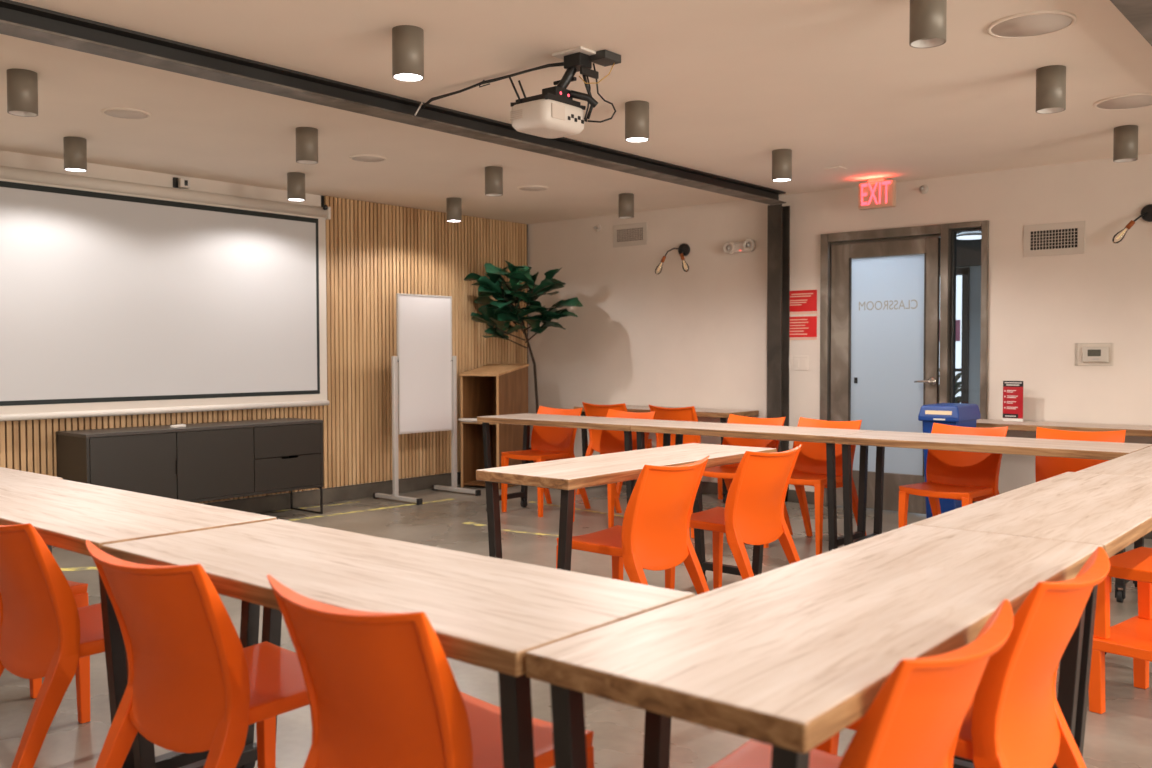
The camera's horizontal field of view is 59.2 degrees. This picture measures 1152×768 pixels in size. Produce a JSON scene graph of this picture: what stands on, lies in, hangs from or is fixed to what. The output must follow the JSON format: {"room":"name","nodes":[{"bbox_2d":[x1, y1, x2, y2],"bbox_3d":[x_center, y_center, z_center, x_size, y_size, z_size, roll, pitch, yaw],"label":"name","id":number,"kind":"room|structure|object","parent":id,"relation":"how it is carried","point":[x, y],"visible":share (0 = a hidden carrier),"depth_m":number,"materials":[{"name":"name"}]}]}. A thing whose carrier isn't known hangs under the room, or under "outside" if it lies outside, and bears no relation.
{"room":"classroom","nodes":[
{"label":"classroom","id":0,"kind":"room"},
{"bbox_2d":[0,150,460,503],"bbox_3d":[-3.763,-0.211,6.204,0.150,2.465,10.259,1,2,40],"label":"wall","id":1,"kind":"structure","parent":0,"point":[11,159],"depth_m":7.02,"materials":[{"name":"paint"}]},
{"bbox_2d":[0,165,330,420],"bbox_3d":[-2.852,-0.587,7.024,0.155,1.579,2.745,1,2,40],"label":"projection screen","id":2,"kind":"object","parent":1,"relation":"attached to","point":[117,298],"visible":1,"depth_m":6.95,"materials":[{"name":"white fabric"}]},
{"bbox_2d":[173,177,189,188],"bbox_3d":[-2.780,-1.420,7.161,0.082,0.072,0.098,1,2,40],"label":"camera","id":3,"kind":"object","parent":1,"relation":"attached to","point":[184,183],"visible":1,"depth_m":7.14,"materials":[{"name":"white plastic"}]},
{"bbox_2d":[0,196,527,503],"bbox_3d":[-2.316,-0.322,7.779,0.034,2.341,5.738,1,2,40],"label":"panel","id":4,"kind":"object","parent":1,"relation":"attached to","point":[375,252],"visible":0.47,"depth_m":8.50,"materials":[{"name":"brown wood"}]},
{"bbox_2d":[204,472,460,512],"bbox_3d":[-3.665,0.964,6.212,0.032,0.115,9.939,1,2,40],"label":"baseboard","id":5,"kind":"structure","parent":1,"relation":"attached to","point":[335,494],"depth_m":8.20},
{"bbox_2d":[0,0,1151,223],"bbox_3d":[-0.188,-1.411,3.158,9.600,0.100,10.259,1,2,40],"label":"ceiling","id":6,"kind":"structure","parent":0,"point":[726,85],"depth_m":4.91,"materials":[{"name":"paint"}]},
{"bbox_2d":[7,68,37,116],"bbox_3d":[-2.482,-1.305,4.550,0.122,0.185,0.122,1,2,40],"label":"ceiling light","id":7,"kind":"object","parent":6,"relation":"in","point":[22,84],"visible":1,"depth_m":4.50,"materials":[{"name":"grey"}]},
{"bbox_2d":[63,136,86,171],"bbox_3d":[-2.937,-1.346,5.950,0.122,0.185,0.122,1,2,40],"label":"ceiling light","id":8,"kind":"object","parent":6,"relation":"in","point":[75,148],"visible":1,"depth_m":5.90,"materials":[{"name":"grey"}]},
{"bbox_2d":[101,108,150,118],"bbox_3d":[-2.359,-1.416,5.320,0.240,0.009,0.240,1,2,40],"label":"ceiling speaker","id":9,"kind":"object","parent":6,"relation":"attached to","point":[123,113],"visible":1,"depth_m":5.30,"materials":[{"name":"paint"}]},
{"bbox_2d":[287,172,304,200],"bbox_3d":[-1.964,-1.384,7.123,0.122,0.185,0.122,1,2,40],"label":"ceiling light","id":10,"kind":"object","parent":6,"relation":"in","point":[295,180],"visible":1,"depth_m":7.07,"materials":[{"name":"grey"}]},
{"bbox_2d":[296,127,317,163],"bbox_3d":[-1.516,-1.342,5.714,0.122,0.185,0.122,1,2,40],"label":"ceiling light","id":11,"kind":"object","parent":6,"relation":"in","point":[306,137],"visible":1,"depth_m":5.66,"materials":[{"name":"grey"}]},
{"bbox_2d":[349,154,386,161],"bbox_3d":[-1.344,-1.456,6.557,0.240,0.009,0.240,1,2,40],"label":"ceiling speaker","id":12,"kind":"object","parent":6,"relation":"attached to","point":[362,157],"visible":1,"depth_m":6.54,"materials":[{"name":"paint"}]},
{"bbox_2d":[351,156,384,161],"bbox_3d":[-1.344,-1.456,6.557,0.210,0.004,0.210,1,2,40],"label":"grille","id":13,"kind":"object","parent":12,"relation":"attached to","point":[355,158],"depth_m":6.54,"materials":[{"name":"beige"}]},
{"bbox_2d":[0,0,785,204],"bbox_3d":[-1.552,-1.347,4.280,0.140,0.088,9.797,1,2,40],"label":"ceiling beam","id":14,"kind":"structure","parent":6,"relation":"attached to","point":[19,20],"depth_m":4.66,"materials":[{"name":"metal"}]},
{"bbox_2d":[392,25,423,81],"bbox_3d":[-0.657,-1.292,3.970,0.122,0.185,0.122,1,2,40],"label":"recessed light","id":15,"kind":"object","parent":6,"relation":"in","point":[407,40],"visible":1,"depth_m":3.92,"materials":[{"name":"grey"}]},
{"bbox_2d":[446,197,461,221],"bbox_3d":[-0.995,-1.421,8.280,0.122,0.185,0.122,1,2,40],"label":"recessed light","id":16,"kind":"object","parent":6,"relation":"in","point":[454,204],"visible":1,"depth_m":8.23,"materials":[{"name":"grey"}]},
{"bbox_2d":[414,62,563,115],"bbox_3d":[-0.425,-1.361,4.667,0.075,0.085,1.087,-2,2,-43],"label":"cable","id":17,"kind":"object","parent":6,"relation":"attached to","point":[559,63],"visible":1,"depth_m":4.67,"materials":[{"name":"black plastic"}]},
{"bbox_2d":[485,166,502,195],"bbox_3d":[-0.560,-1.381,6.913,0.122,0.185,0.122,1,2,40],"label":"recessed light","id":18,"kind":"object","parent":6,"relation":"in","point":[493,174],"visible":1,"depth_m":6.86,"materials":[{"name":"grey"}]},
{"bbox_2d":[517,185,548,190],"bbox_3d":[-0.329,-1.495,7.761,0.240,0.009,0.240,1,2,40],"label":"ceiling speaker","id":19,"kind":"object","parent":6,"relation":"attached to","point":[530,187],"visible":1,"depth_m":7.74,"materials":[{"name":"paint"}]},
{"bbox_2d":[520,187,545,190],"bbox_3d":[-0.329,-1.494,7.761,0.210,0.004,0.210,1,2,40],"label":"grille","id":20,"kind":"object","parent":19,"relation":"attached to","point":[521,188],"depth_m":7.74,"materials":[{"name":"beige"}]},
{"bbox_2d":[508,46,620,138],"bbox_3d":[-0.053,-1.229,4.290,0.355,0.330,0.344,1,2,40],"label":"ceiling projector","id":21,"kind":"object","parent":6,"relation":"hanging from","point":[553,113],"visible":1,"depth_m":4.25,"materials":[{"name":"beige plastic"}]},
{"bbox_2d":[510,109,522,119],"bbox_3d":[-0.249,-1.124,4.235,0.070,0.036,0.002,1,2,40],"label":"vent","id":22,"kind":"object","parent":21,"relation":"attached to","point":[516,114],"depth_m":4.23,"materials":[{"name":"beige"}]},
{"bbox_2d":[552,103,564,120],"bbox_3d":[-0.073,-1.124,4.188,0.004,0.058,0.080,1,2,40],"label":"vent grille","id":23,"kind":"object","parent":21,"relation":"attached to","point":[558,109],"depth_m":4.19,"materials":[{"name":"beige"}]},
{"bbox_2d":[619,193,633,218],"bbox_3d":[0.401,-1.419,8.085,0.122,0.185,0.122,1,2,40],"label":"ceiling light","id":24,"kind":"object","parent":6,"relation":"in","point":[626,200],"visible":1,"depth_m":8.03,"materials":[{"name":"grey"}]},
{"bbox_2d":[625,100,648,142],"bbox_3d":[0.309,-1.329,5.143,0.122,0.185,0.122,1,2,40],"label":"recessed light","id":25,"kind":"object","parent":6,"relation":"in","point":[637,111],"visible":1,"depth_m":5.09,"materials":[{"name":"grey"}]},
{"bbox_2d":[772,149,791,181],"bbox_3d":[1.290,-1.368,6.355,0.122,0.185,0.122,1,2,40],"label":"recessed light","id":26,"kind":"object","parent":6,"relation":"in","point":[781,158],"visible":1,"depth_m":6.30,"materials":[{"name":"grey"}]},
{"bbox_2d":[825,166,846,170],"bbox_3d":[1.781,-1.477,6.951,0.110,0.006,0.120,1,2,40],"label":"cover plate","id":27,"kind":"object","parent":6,"relation":"attached to","point":[835,168],"visible":1,"depth_m":6.94,"materials":[{"name":"paint"}]},
{"bbox_2d":[858,178,895,209],"bbox_3d":[2.193,-1.386,7.390,0.270,0.214,0.063,1,2,40],"label":"exit sign","id":28,"kind":"object","parent":6,"relation":"hanging from","point":[878,193],"visible":1,"depth_m":7.36,"materials":[{"name":"red"}]},
{"bbox_2d":[909,0,946,47],"bbox_3d":[1.228,-1.283,3.540,0.122,0.185,0.122,1,2,40],"label":"recessed light","id":29,"kind":"object","parent":6,"relation":"in","point":[927,27],"visible":1,"depth_m":3.49,"materials":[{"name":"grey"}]},
{"bbox_2d":[987,10,1076,37],"bbox_3d":[1.754,-1.383,3.911,0.316,0.009,0.316,1,2,40],"label":"ceiling speaker","id":30,"kind":"object","parent":6,"relation":"attached to","point":[1044,22],"visible":1,"depth_m":3.90,"materials":[{"name":"paint"}]},
{"bbox_2d":[1036,65,1065,113],"bbox_3d":[2.122,-1.315,4.534,0.122,0.185,0.122,1,2,40],"label":"recessed light","id":31,"kind":"object","parent":6,"relation":"in","point":[1050,80],"visible":1,"depth_m":4.49,"materials":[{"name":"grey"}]},
{"bbox_2d":[1093,93,1151,109],"bbox_3d":[2.793,-1.422,5.115,0.330,0.009,0.330,1,2,40],"label":"ceiling speaker","id":32,"kind":"object","parent":6,"relation":"attached to","point":[1134,100],"visible":1,"depth_m":5.11,"materials":[{"name":"paint"}]},
{"bbox_2d":[1113,125,1137,161],"bbox_3d":[3.098,-1.353,5.718,0.122,0.185,0.122,1,2,40],"label":"recessed light","id":33,"kind":"object","parent":6,"relation":"in","point":[1125,141],"visible":1,"depth_m":5.67,"materials":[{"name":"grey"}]},
{"bbox_2d":[1110,0,1151,45],"bbox_3d":[0.935,-1.292,2.274,0.140,0.088,9.927,1,2,40],"label":"ceiling beam","id":34,"kind":"structure","parent":6,"relation":"attached to","point":[1138,13],"depth_m":3.53,"materials":[{"name":"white paint"}]},
{"bbox_2d":[0,485,1151,767],"bbox_3d":[1.279,1.087,4.972,9.600,0.080,14.800,1,2,40],"label":"floor","id":35,"kind":"structure","parent":0,"point":[1120,736],"depth_m":3.87,"materials":[{"name":"concrete"}]},
{"bbox_2d":[0,467,62,482],"bbox_3d":[-2.682,0.715,4.162,1.465,0.729,0.510,1,2,40],"label":"conference table","id":36,"kind":"object","parent":35,"relation":"on","point":[6,474],"visible":0.03,"depth_m":3.94,"materials":[{"name":"brown wood"}]},
{"bbox_2d":[0,523,104,767],"bbox_3d":[-1.398,0.727,2.787,0.438,0.785,0.568,1,2,40],"label":"chair","id":37,"kind":"object","parent":35,"relation":"on","point":[44,633],"visible":0.72,"depth_m":2.60,"materials":[{"name":"orange plastic"}]},
{"bbox_2d":[29,580,89,722],"bbox_3d":[-1.923,0.715,3.220,0.438,0.785,0.568,1,2,40],"label":"chair","id":38,"kind":"object","parent":35,"relation":"on","point":[82,674],"visible":0.25,"depth_m":3.30,"materials":[{"name":"orange plastic"}]},
{"bbox_2d":[60,567,97,570],"bbox_3d":[-2.768,1.034,5.681,0.476,0.001,0.098,0,2,-11],"label":"tape","id":39,"kind":"object","parent":35,"relation":"on","point":[74,568],"visible":0.37,"depth_m":5.68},
{"bbox_2d":[0,478,276,767],"bbox_3d":[-1.578,0.738,3.188,1.468,0.729,0.510,1,2,40],"label":"conference table","id":40,"kind":"object","parent":35,"relation":"on","point":[66,514],"visible":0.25,"depth_m":2.88,"materials":[{"name":"brown wood"}]},
{"bbox_2d":[56,418,323,513],"bbox_3d":[-2.618,0.640,7.071,0.427,0.706,1.753,1,2,40],"label":"credenza","id":41,"kind":"object","parent":35,"relation":"on","point":[195,462],"visible":0.81,"depth_m":6.86,"materials":[{"name":"grey laminate"}]},
{"bbox_2d":[170,424,185,427],"bbox_3d":[-2.683,0.283,6.841,0.040,0.021,0.110,0,2,20],"label":"remote control","id":42,"kind":"object","parent":41,"relation":"on","point":[179,425],"visible":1,"depth_m":6.82,"materials":[{"name":"beige plastic"}]},
{"bbox_2d":[86,540,308,767],"bbox_3d":[-0.814,0.741,2.296,0.438,0.785,0.568,1,2,37],"label":"chair","id":43,"kind":"object","parent":35,"relation":"on","point":[193,686],"visible":0.88,"depth_m":2.15,"materials":[{"name":"orange plastic"}]},
{"bbox_2d":[272,501,359,511],"bbox_3d":[-2.029,0.963,7.980,0.757,0.001,0.042,-2,2,-42],"label":"tape","id":44,"kind":"object","parent":35,"relation":"on","point":[358,501],"visible":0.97,"depth_m":7.97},
{"bbox_2d":[291,499,453,520],"bbox_3d":[-1.529,0.966,7.853,0.061,0.001,1.506,2,2,45],"label":"tape","id":45,"kind":"object","parent":35,"relation":"on","point":[445,499],"visible":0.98,"depth_m":7.77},
{"bbox_2d":[102,519,694,767],"bbox_3d":[-0.469,0.768,2.259,1.413,0.729,0.510,1,2,40],"label":"conference table","id":46,"kind":"object","parent":35,"relation":"on","point":[486,612],"visible":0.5,"depth_m":2.07,"materials":[{"name":"brown wood"}]},
{"bbox_2d":[373,293,480,504],"bbox_3d":[-1.245,0.102,8.469,0.564,1.690,0.692,1,2,40],"label":"whiteboard","id":47,"kind":"object","parent":35,"relation":"on","point":[424,371],"visible":1,"depth_m":8.46,"materials":[{"name":"white"}]},
{"bbox_2d":[267,575,593,767],"bbox_3d":[-0.298,0.751,1.920,0.438,0.785,0.568,1,2,40],"label":"chair","id":48,"kind":"object","parent":35,"relation":"on","point":[383,691],"visible":0.88,"depth_m":1.76,"materials":[{"name":"orange plastic"}]},
{"bbox_2d":[463,522,485,525],"bbox_3d":[-0.711,0.986,7.140,0.200,0.001,0.073,1,2,40],"label":"tape","id":49,"kind":"object","parent":35,"relation":"on","point":[476,524],"visible":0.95,"depth_m":7.16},
{"bbox_2d":[457,364,528,489],"bbox_3d":[-0.770,0.372,9.182,0.412,1.105,0.671,1,2,28],"label":"lectern","id":50,"kind":"object","parent":35,"relation":"on","point":[491,389],"depth_m":9.20,"materials":[{"name":"brown wood"}]},
{"bbox_2d":[462,422,495,424],"bbox_3d":[-0.742,0.339,9.234,0.364,0.018,0.500,1,2,28],"label":"shelf","id":51,"kind":"object","parent":50,"relation":"attached to","point":[463,423],"depth_m":9.07,"materials":[{"name":"brown wood"}]},
{"bbox_2d":[464,260,582,462],"bbox_3d":[-0.511,-0.076,9.139,0.945,2.001,0.977,-1,2,-30],"label":"fiddle leaf fig","id":52,"kind":"object","parent":35,"relation":"on","point":[499,314],"visible":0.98,"depth_m":8.98,"materials":[{"name":"green"}]},
{"bbox_2d":[501,529,558,536],"bbox_3d":[-0.247,0.997,6.743,0.627,0.001,0.048,1,2,32],"label":"tape","id":53,"kind":"object","parent":35,"relation":"on","point":[501,529],"visible":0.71,"depth_m":6.79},
{"bbox_2d":[501,406,590,516],"bbox_3d":[-0.232,0.574,7.761,0.438,0.785,0.568,1,2,40],"label":"chair","id":54,"kind":"object","parent":35,"relation":"on","point":[548,443],"visible":0.8,"depth_m":7.78,"materials":[{"name":"orange plastic"}]},
{"bbox_2d":[477,413,672,510],"bbox_3d":[-0.019,0.613,7.326,1.427,0.729,0.545,1,2,40],"label":"conference table","id":55,"kind":"object","parent":35,"relation":"on","point":[526,419],"visible":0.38,"depth_m":7.25,"materials":[{"name":"brown wood"}]},
{"bbox_2d":[531,501,623,516],"bbox_3d":[0.011,0.964,7.812,0.049,0.001,1.107,-2,2,-44],"label":"tape","id":56,"kind":"object","parent":35,"relation":"on","point":[531,501],"visible":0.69,"depth_m":7.79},
{"bbox_2d":[573,409,654,527],"bbox_3d":[0.287,0.587,7.286,0.438,0.785,0.568,1,2,43],"label":"chair","id":57,"kind":"object","parent":35,"relation":"on","point":[611,441],"visible":0.42,"depth_m":7.41,"materials":[{"name":"orange plastic"}]},
{"bbox_2d":[576,402,651,496],"bbox_3d":[0.335,0.543,8.724,0.438,0.785,0.568,1,2,36],"label":"chair","id":58,"kind":"object","parent":35,"relation":"on","point":[593,410],"visible":0.37,"depth_m":8.65,"materials":[{"name":"orange plastic"}]},
{"bbox_2d":[476,443,776,581],"bbox_3d":[0.292,0.696,4.560,0.495,0.729,1.582,1,2,40],"label":"conference table","id":59,"kind":"object","parent":35,"relation":"on","point":[568,475],"visible":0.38,"depth_m":4.11,"materials":[{"name":"brown wood"}]},
{"bbox_2d":[556,455,708,594],"bbox_3d":[0.265,0.684,4.077,0.568,0.785,0.438,1,2,40],"label":"chair","id":60,"kind":"object","parent":35,"relation":"on","point":[654,532],"visible":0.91,"depth_m":3.95,"materials":[{"name":"orange plastic"}]},
{"bbox_2d":[574,404,758,502],"bbox_3d":[0.739,0.571,8.668,1.600,0.729,0.465,1,2,40],"label":"conference table","id":61,"kind":"object","parent":35,"relation":"on","point":[723,414],"visible":0.32,"depth_m":8.29,"materials":[{"name":"brown wood"}]},
{"bbox_2d":[649,405,722,498],"bbox_3d":[0.872,0.557,8.234,0.438,0.785,0.568,1,2,40],"label":"chair","id":62,"kind":"object","parent":35,"relation":"on","point":[661,413],"visible":0.28,"depth_m":8.07,"materials":[{"name":"orange plastic"}]},
{"bbox_2d":[665,444,801,589],"bbox_3d":[0.749,0.667,4.596,0.568,0.785,0.438,2,2,44],"label":"chair","id":63,"kind":"object","parent":35,"relation":"on","point":[753,512],"visible":0.9,"depth_m":4.46,"materials":[{"name":"orange plastic"}]},
{"bbox_2d":[691,414,792,544],"bbox_3d":[1.082,0.605,6.630,0.438,0.785,0.568,2,2,44],"label":"chair","id":64,"kind":"object","parent":35,"relation":"on","point":[727,472],"visible":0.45,"depth_m":6.69,"materials":[{"name":"orange plastic"}]},
{"bbox_2d":[631,421,873,550],"bbox_3d":[1.084,0.639,6.400,1.443,0.729,0.545,1,2,40],"label":"conference table","id":65,"kind":"object","parent":35,"relation":"on","point":[769,432],"visible":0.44,"depth_m":6.11,"materials":[{"name":"brown wood"}]},
{"bbox_2d":[767,204,789,501],"bbox_3d":[1.621,-0.236,8.127,0.124,2.374,0.142,1,2,40],"label":"steel column","id":66,"kind":"structure","parent":35,"relation":"on","point":[778,242],"depth_m":8.09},
{"bbox_2d":[526,524,1103,767],"bbox_3d":[0.604,0.771,2.048,0.487,0.729,1.550,1,2,40],"label":"conference table","id":67,"kind":"object","parent":35,"relation":"on","point":[787,658],"visible":0.77,"depth_m":1.69,"materials":[{"name":"brown wood"}]},
{"bbox_2d":[763,417,866,554],"bbox_3d":[1.487,0.614,6.303,0.438,0.785,0.568,2,2,44],"label":"chair","id":68,"kind":"object","parent":35,"relation":"on","point":[810,468],"visible":0.67,"depth_m":6.35,"materials":[{"name":"orange plastic"}]},
{"bbox_2d":[708,599,1012,767],"bbox_3d":[0.449,0.757,1.666,0.568,0.785,0.438,1,2,40],"label":"chair","id":69,"kind":"object","parent":35,"relation":"on","point":[915,718],"visible":0.91,"depth_m":1.46,"materials":[{"name":"orange plastic"}]},
{"bbox_2d":[918,403,980,518],"bbox_3d":[2.436,0.564,6.621,0.264,0.862,0.412,1,2,40],"label":"recycling bin","id":70,"kind":"object","parent":35,"relation":"on","point":[955,414],"visible":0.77,"depth_m":6.49,"materials":[{"name":"blue plastic"}]},
{"bbox_2d":[898,423,1007,527],"bbox_3d":[2.147,0.630,5.735,0.568,0.785,0.438,-2,2,-45],"label":"chair","id":71,"kind":"object","parent":35,"relation":"on","point":[967,477],"visible":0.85,"depth_m":5.76,"materials":[{"name":"orange plastic"}]},
{"bbox_2d":[955,372,960,402],"bbox_3d":[3.813,0.319,10.518,0.637,1.109,0.750,-1,2,-34],"label":"potted plant","id":72,"kind":"object","parent":35,"relation":"on","point":[957,377],"visible":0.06,"depth_m":10.44,"materials":[{"name":"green plant"}]},
{"bbox_2d":[814,547,1109,767],"bbox_3d":[0.846,0.742,2.129,0.568,0.785,0.438,1,2,40],"label":"chair","id":73,"kind":"object","parent":35,"relation":"on","point":[1014,718],"visible":0.73,"depth_m":1.95,"materials":[{"name":"orange plastic"}]},
{"bbox_2d":[835,431,1151,602],"bbox_3d":[2.203,0.665,5.449,1.485,0.729,0.560,1,2,40],"label":"conference table","id":74,"kind":"object","parent":35,"relation":"on","point":[1098,450],"visible":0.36,"depth_m":5.39,"materials":[{"name":"brown wood"}]},
{"bbox_2d":[912,472,1151,762],"bbox_3d":[1.615,0.733,3.249,0.488,0.729,1.582,1,2,40],"label":"conference table","id":75,"kind":"object","parent":35,"relation":"on","point":[1113,512],"visible":0.49,"depth_m":2.90,"materials":[{"name":"brown wood"}]},
{"bbox_2d":[972,419,1151,502],"bbox_3d":[3.221,0.628,6.608,1.510,0.729,0.425,1,2,40],"label":"conference table","id":76,"kind":"object","parent":35,"relation":"on","point":[1131,430],"visible":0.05,"depth_m":6.51,"materials":[{"name":"brown wood"}]},
{"bbox_2d":[1003,381,1023,421],"bbox_3d":[2.996,0.116,6.933,0.134,0.275,0.063,1,2,40],"label":"sign","id":77,"kind":"object","parent":76,"relation":"on","point":[1012,390],"visible":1,"depth_m":6.91,"materials":[{"name":"paper"}]},
{"bbox_2d":[1035,427,1125,592],"bbox_3d":[2.651,0.639,5.389,0.438,0.785,0.568,1,2,33],"label":"chair","id":78,"kind":"object","parent":35,"relation":"on","point":[1046,467],"visible":0.21,"depth_m":5.53,"materials":[{"name":"orange plastic"}]},
{"bbox_2d":[1077,446,1151,654],"bbox_3d":[2.655,0.695,4.438,0.500,0.729,1.567,1,2,40],"label":"conference table","id":79,"kind":"object","parent":35,"relation":"on","point":[1137,463],"visible":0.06,"depth_m":4.17,"materials":[{"name":"brown wood"}]},
{"bbox_2d":[1088,616,1151,713],"bbox_3d":[2.007,0.969,3.362,0.430,0.250,0.440,-2,2,-41],"label":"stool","id":80,"kind":"object","parent":35,"relation":"on","point":[1132,637],"visible":0.85,"depth_m":3.37,"materials":[{"name":"orange plastic"}]},
{"bbox_2d":[1094,547,1151,639],"bbox_3d":[2.017,0.719,3.352,0.430,0.250,0.440,-2,2,-41],"label":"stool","id":81,"kind":"object","parent":80,"relation":"on","point":[1135,564],"visible":0.71,"depth_m":3.36,"materials":[{"name":"orange plastic"}]},
{"bbox_2d":[528,153,1151,493],"bbox_3d":[3.097,-0.253,7.059,9.550,2.465,0.120,1,2,40],"label":"wall","id":82,"kind":"structure","parent":0,"point":[674,337],"depth_m":7.99,"materials":[{"name":"paint"}]},
{"bbox_2d":[594,224,600,231],"bbox_3d":[0.190,-1.441,9.358,0.070,0.070,0.053,1,2,40],"label":"sprinkler head","id":83,"kind":"object","parent":82,"relation":"attached to","point":[597,227],"visible":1,"depth_m":9.36},
{"bbox_2d":[613,222,646,246],"bbox_3d":[0.485,-1.343,9.136,0.380,0.200,0.010,1,2,40],"label":"air vent","id":84,"kind":"object","parent":82,"relation":"in","point":[633,234],"visible":1,"depth_m":9.13,"materials":[{"name":"white metal"}]},
{"bbox_2d":[617,228,642,241],"bbox_3d":[0.484,-1.343,9.135,0.290,0.110,0.008,1,2,40],"label":"grille","id":85,"kind":"object","parent":84,"relation":"attached to","point":[623,234],"depth_m":9.13,"materials":[{"name":"beige"}]},
{"bbox_2d":[655,243,689,274],"bbox_3d":[0.844,-1.082,8.771,0.339,0.261,0.119,1,2,40],"label":"sconce","id":86,"kind":"object","parent":82,"relation":"attached to","point":[684,249],"visible":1,"depth_m":8.74,"materials":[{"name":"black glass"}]},
{"bbox_2d":[723,239,755,253],"bbox_3d":[1.355,-1.131,8.366,0.294,0.114,0.087,1,2,40],"label":"emergency light","id":87,"kind":"object","parent":82,"relation":"attached to","point":[749,245],"visible":1,"depth_m":8.36,"materials":[{"name":"beige plastic"}]},
{"bbox_2d":[789,356,791,369],"bbox_3d":[1.700,-0.168,8.151,0.080,0.114,0.010,1,2,40],"label":"light switch","id":88,"kind":"object","parent":82,"relation":"attached to","point":[790,357],"visible":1,"depth_m":8.13,"materials":[{"name":"paint"}]},
{"bbox_2d":[794,356,807,369],"bbox_3d":[1.790,-0.166,8.075,0.125,0.114,0.010,1,2,40],"label":"light switch","id":89,"kind":"object","parent":82,"relation":"attached to","point":[800,362],"visible":1,"depth_m":8.07,"materials":[{"name":"paint"}]},
{"bbox_2d":[789,316,816,339],"bbox_3d":[1.794,-0.443,8.067,0.264,0.186,0.004,1,2,40],"label":"notice","id":90,"kind":"object","parent":82,"relation":"attached to","point":[806,326],"visible":1,"depth_m":8.05,"materials":[{"name":"red"}]},
{"bbox_2d":[790,290,816,314],"bbox_3d":[1.793,-0.649,8.061,0.264,0.190,0.004,1,2,40],"label":"notice","id":91,"kind":"object","parent":82,"relation":"attached to","point":[800,300],"visible":1,"depth_m":8.05,"materials":[{"name":"red"}]},
{"bbox_2d":[622,479,1151,538],"bbox_3d":[3.049,0.930,7.049,9.170,0.100,0.014,1,2,40],"label":"baseboard","id":92,"kind":"structure","parent":82,"relation":"attached to","point":[707,487],"depth_m":8.16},
{"bbox_2d":[820,220,988,513],"bbox_3d":[2.429,-0.097,7.576,1.272,2.124,0.196,1,2,40],"label":"door","id":93,"kind":"structure","parent":82,"relation":"in","point":[886,295],"depth_m":7.60,"materials":[{"name":"metal"}]},
{"bbox_2d":[919,185,928,193],"bbox_3d":[2.528,-1.422,7.392,0.070,0.070,0.053,1,2,40],"label":"sprinkler head","id":94,"kind":"object","parent":82,"relation":"attached to","point":[923,189],"visible":1,"depth_m":7.39},
{"bbox_2d":[1023,221,1084,256],"bbox_3d":[3.223,-0.976,6.844,0.387,0.217,0.010,1,2,40],"label":"air vent","id":95,"kind":"object","parent":82,"relation":"in","point":[1064,238],"visible":1,"depth_m":6.84,"materials":[{"name":"white metal"}]},
{"bbox_2d":[1030,228,1077,249],"bbox_3d":[3.222,-0.976,6.844,0.297,0.127,0.008,1,2,40],"label":"grille","id":96,"kind":"object","parent":95,"relation":"attached to","point":[1040,238],"depth_m":6.84,"materials":[{"name":"white metal"}]},
{"bbox_2d":[1082,347,1108,361],"bbox_3d":[3.409,-0.195,6.678,0.220,0.150,0.062,1,2,40],"label":"thermostat","id":97,"kind":"object","parent":82,"relation":"attached to","point":[1089,354],"visible":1,"depth_m":6.68,"materials":[{"name":"beige plastic"}]},
{"bbox_2d":[1112,204,1151,242],"bbox_3d":[3.636,-1.022,6.420,0.420,0.242,0.125,1,2,40],"label":"sconce","id":98,"kind":"object","parent":82,"relation":"attached to","point":[1146,212],"visible":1,"depth_m":6.46,"materials":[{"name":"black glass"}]},
{"bbox_2d":[1125,220,1134,229],"bbox_3d":[3.538,-1.016,6.477,0.059,0.062,0.031,1,2,28],"label":"bulb socket","id":99,"kind":"object","parent":98,"relation":"attached to","point":[1132,222],"depth_m":6.47,"materials":[{"name":"orange metal"}]},
{"bbox_2d":[939,320,959,340],"bbox_3d":[4.042,0.058,10.997,0.240,1.600,0.035,1,2,40],"label":"poster","id":100,"kind":"object","parent":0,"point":[957,321],"visible":0.18,"depth_m":10.90,"materials":[{"name":"pink paper"}]},
{"bbox_2d":[956,266,980,410],"bbox_3d":[3.723,-0.445,9.469,7.500,2.700,0.100,1,2,40],"label":"wall","id":101,"kind":"structure","parent":0,"point":[975,271],"depth_m":9.42,"materials":[{"name":"grey"}]},
{"bbox_2d":[940,232,980,266],"bbox_3d":[3.668,-1.393,9.378,7.500,0.600,0.059,1,2,40],"label":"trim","id":102,"kind":"structure","parent":101,"relation":"attached to","point":[968,252],"depth_m":9.38,"materials":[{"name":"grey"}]},
{"bbox_2d":[955,267,969,403],"bbox_3d":[3.474,-0.100,9.669,0.555,2.000,0.130,1,2,40],"label":"window","id":103,"kind":"structure","parent":101,"relation":"in","point":[965,272],"depth_m":9.45,"materials":[{"name":"grey"}]},
{"label":"outside","id":104,"kind":"structure","parent":0,"visible":0},
{"bbox_2d":[939,275,961,402],"bbox_3d":[5.202,-0.751,11.220,7.500,3.200,0.100,1,2,40],"label":"sky beyond","id":105,"kind":"structure","parent":104,"point":[958,277],"depth_m":11.79,"materials":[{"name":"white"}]},
{"bbox_3d":[3.771,-1.746,9.490,7.500,0.100,4.541,1,2,40],"label":"ceiling","id":106,"kind":"structure","parent":0,"visible":0},
{"bbox_2d":[957,231,980,239],"bbox_3d":[3.289,-1.438,8.428,0.270,0.450,0.270,1,2,40],"label":"ceiling lamp","id":107,"kind":"object","parent":106,"relation":"hanging from","point":[971,235],"visible":0.49,"depth_m":8.35,"materials":[{"name":"white"}]},
{"bbox_2d":[957,235,980,239],"bbox_3d":[3.290,-1.218,8.435,0.260,0.010,0.260,1,2,40],"label":"diffuser","id":108,"kind":"object","parent":107,"relation":"attached to","point":[961,237],"depth_m":8.39,"materials":[{"name":"white"}]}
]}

